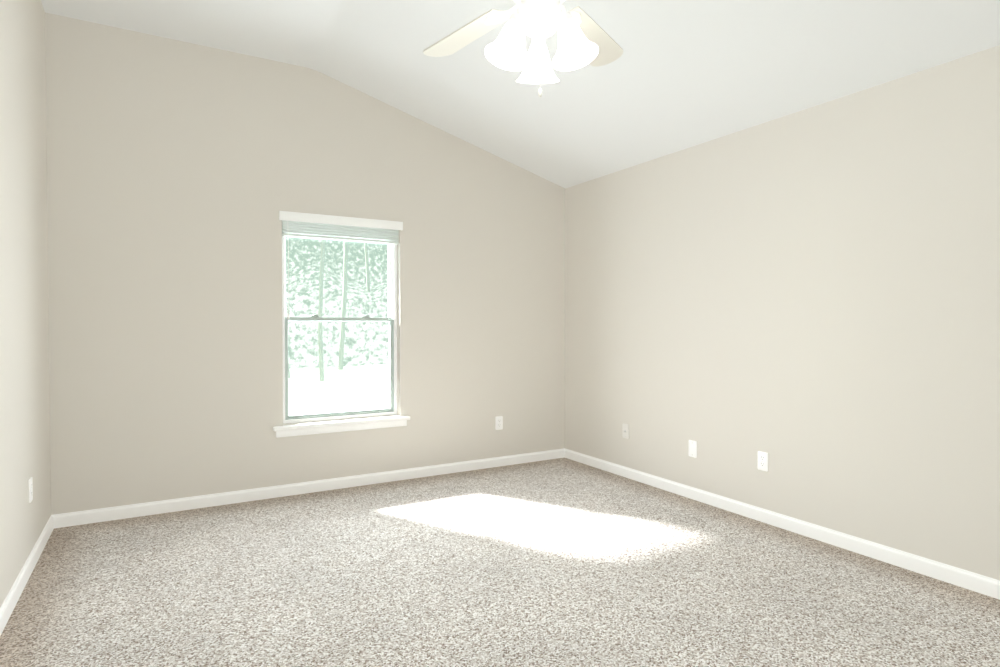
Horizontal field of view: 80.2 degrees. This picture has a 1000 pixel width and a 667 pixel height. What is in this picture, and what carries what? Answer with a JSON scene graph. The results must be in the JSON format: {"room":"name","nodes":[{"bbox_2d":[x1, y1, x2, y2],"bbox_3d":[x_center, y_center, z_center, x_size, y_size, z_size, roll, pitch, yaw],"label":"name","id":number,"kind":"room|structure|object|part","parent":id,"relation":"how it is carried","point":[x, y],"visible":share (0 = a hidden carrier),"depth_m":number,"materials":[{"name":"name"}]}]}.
{"room":"empty bedroom","nodes":[
{"label":"empty bedroom","id":0,"kind":"room"},
{"bbox_2d":[0,0,50,606],"bbox_3d":[-1.308,-0.372,1.013,0.150,3.140,5.675,-1,1,-30],"label":"wall","id":1,"kind":"structure","parent":0,"point":[24,391],"depth_m":2.83,"materials":[{"name":"grey paint"}]},
{"bbox_2d":[0,515,53,635],"bbox_3d":[-1.237,1.157,1.079,0.014,0.080,5.675,-1,1,-30],"label":"baseboard","id":2,"kind":"structure","parent":1,"relation":"attached to","point":[7,607],"depth_m":2.74,"materials":[{"name":"white paint"}]},
{"bbox_2d":[29,477,32,502],"bbox_3d":[-2.330,0.777,2.949,0.006,0.114,0.070,-1,1,-30],"label":"outlet","id":3,"kind":"object","parent":1,"relation":"attached to","point":[30,482],"visible":0.96,"depth_m":2.93,"materials":[{"name":"white plastic"}]},
{"bbox_2d":[45,12,564,514],"bbox_3d":[-1.075,-0.428,4.514,4.066,3.140,0.150,-1,1,-30],"label":"wall","id":4,"kind":"structure","parent":0,"point":[181,176],"depth_m":4.03,"materials":[{"name":"grey paint"}]},
{"bbox_2d":[52,448,564,527],"bbox_3d":[-1.034,1.102,4.468,3.766,0.080,0.014,-1,1,-30],"label":"baseboard","id":5,"kind":"structure","parent":4,"relation":"attached to","point":[129,511],"depth_m":4.18,"materials":[{"name":"white paint"}]},
{"bbox_2d":[282,220,398,423],"bbox_3d":[-1.190,-0.107,4.454,0.870,1.500,0.167,-1,1,-30],"label":"window","id":6,"kind":"structure","parent":4,"relation":"in","point":[293,229],"depth_m":4.45,"materials":[{"name":"white plastic"}]},
{"bbox_3d":[-1.493,-0.451,4.185,0.015,0.705,0.014,-1,1,-30],"label":"blind cord","id":7,"kind":"part","parent":6,"relation":"part of","materials":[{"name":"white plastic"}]},
{"bbox_3d":[-1.215,-0.464,4.492,0.826,0.744,0.030,-1,1,-30],"label":"window sash upper","id":8,"kind":"part","parent":6,"relation":"part of","materials":[{"name":"clear glass"}]},
{"bbox_3d":[-1.196,0.239,4.471,0.826,0.762,0.038,-1,1,-30],"label":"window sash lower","id":9,"kind":"part","parent":6,"relation":"part of","materials":[{"name":"clear glass"}]},
{"bbox_2d":[279,211,402,229],"bbox_3d":[-1.161,-0.827,4.392,0.906,0.064,0.080,-1,1,-30],"label":"blind valance","id":10,"kind":"object","parent":6,"relation":"attached to","point":[331,219],"visible":1,"depth_m":4.34,"materials":[{"name":"white wood"}]},
{"bbox_2d":[273,416,409,437],"bbox_3d":[-1.157,0.684,4.410,1.006,0.078,0.111,-1,1,-30],"label":"window sill","id":11,"kind":"structure","parent":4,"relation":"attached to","point":[328,427],"depth_m":4.36,"materials":[{"name":"white paint"}]},
{"bbox_2d":[495,416,502,429],"bbox_3d":[-0.007,0.763,5.062,0.070,0.114,0.006,-1,1,-30],"label":"outlet","id":12,"kind":"object","parent":4,"relation":"attached to","point":[497,423],"visible":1,"depth_m":5.06,"materials":[{"name":"white plastic"}]},
{"bbox_2d":[0,458,999,666],"bbox_3d":[0.386,1.232,2.021,4.066,0.100,5.975,-1,1,-30],"label":"floor","id":13,"kind":"structure","parent":0,"point":[562,562],"depth_m":2.72,"materials":[{"name":"beige carpet"}]},
{"bbox_2d":[41,0,999,188],"bbox_3d":[0.386,-1.648,1.974,4.066,0.860,5.975,-1,1,-30],"label":"ceiling","id":14,"kind":"structure","parent":0,"point":[677,75],"depth_m":3.49,"materials":[{"name":"white paint"}]},
{"bbox_2d":[423,0,622,96],"bbox_3d":[0.096,-1.313,1.975,1.213,1.053,1.220,-1,1,-30],"label":"ceiling fan","id":15,"kind":"object","parent":14,"relation":"hanging from","point":[584,38],"visible":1,"depth_m":1.97,"materials":[{"name":"white metal"}]},
{"bbox_2d":[565,45,999,579],"bbox_3d":[2.080,-0.104,2.981,0.150,2.540,5.675,-1,1,-30],"label":"wall","id":16,"kind":"structure","parent":0,"point":[807,300],"depth_m":3.33,"materials":[{"name":"grey paint"}]},
{"bbox_2d":[622,423,628,438],"bbox_3d":[0.992,0.773,4.707,0.016,0.114,0.070,-1,1,-30],"label":"outlet","id":17,"kind":"object","parent":16,"relation":"attached to","point":[625,430],"visible":1,"depth_m":4.71,"materials":[{"name":"white plastic"}]},
{"bbox_2d":[688,440,696,457],"bbox_3d":[1.336,0.800,4.122,0.007,0.114,0.070,-1,1,-30],"label":"outlet","id":18,"kind":"object","parent":16,"relation":"attached to","point":[692,448],"visible":1,"depth_m":4.12,"materials":[{"name":"white plastic"}]},
{"bbox_2d":[757,451,767,470],"bbox_3d":[1.612,0.783,3.645,0.007,0.114,0.070,-1,1,-30],"label":"outlet","id":19,"kind":"object","parent":16,"relation":"attached to","point":[762,462],"visible":1,"depth_m":3.64,"materials":[{"name":"white plastic"}]},
{"bbox_2d":[565,449,999,599],"bbox_3d":[2.009,1.127,2.960,0.014,0.080,5.675,-1,1,-30],"label":"baseboard","id":20,"kind":"structure","parent":16,"relation":"attached to","point":[973,581],"depth_m":3.33,"materials":[{"name":"white paint"}]},
{"label":"outside","id":21,"kind":"structure","parent":0,"visible":0},
{"bbox_2d":[286,237,387,284],"bbox_3d":[-5.303,-3.571,27.040,42.000,9.300,0.200,-1,1,-30],"label":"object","id":22,"kind":"structure","parent":21,"point":[356,271],"depth_m":26.01,"materials":[{"name":"green plant"}]},
{"bbox_2d":[288,364,388,414],"bbox_3d":[-8.093,1.130,23.952,70.000,0.100,40.475,-1,1,-30],"label":"ground","id":23,"kind":"structure","parent":21,"point":[336,400],"depth_m":13.27,"materials":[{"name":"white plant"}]},
{"bbox_2d":[286,239,388,380],"bbox_3d":[0.399,-5.868,18.639,38.899,16.067,19.166,-1,1,-30],"label":"trees","id":24,"kind":"object","parent":23,"relation":"on","point":[322,297],"depth_m":20.18,"materials":[{"name":"green plant"}]}
]}

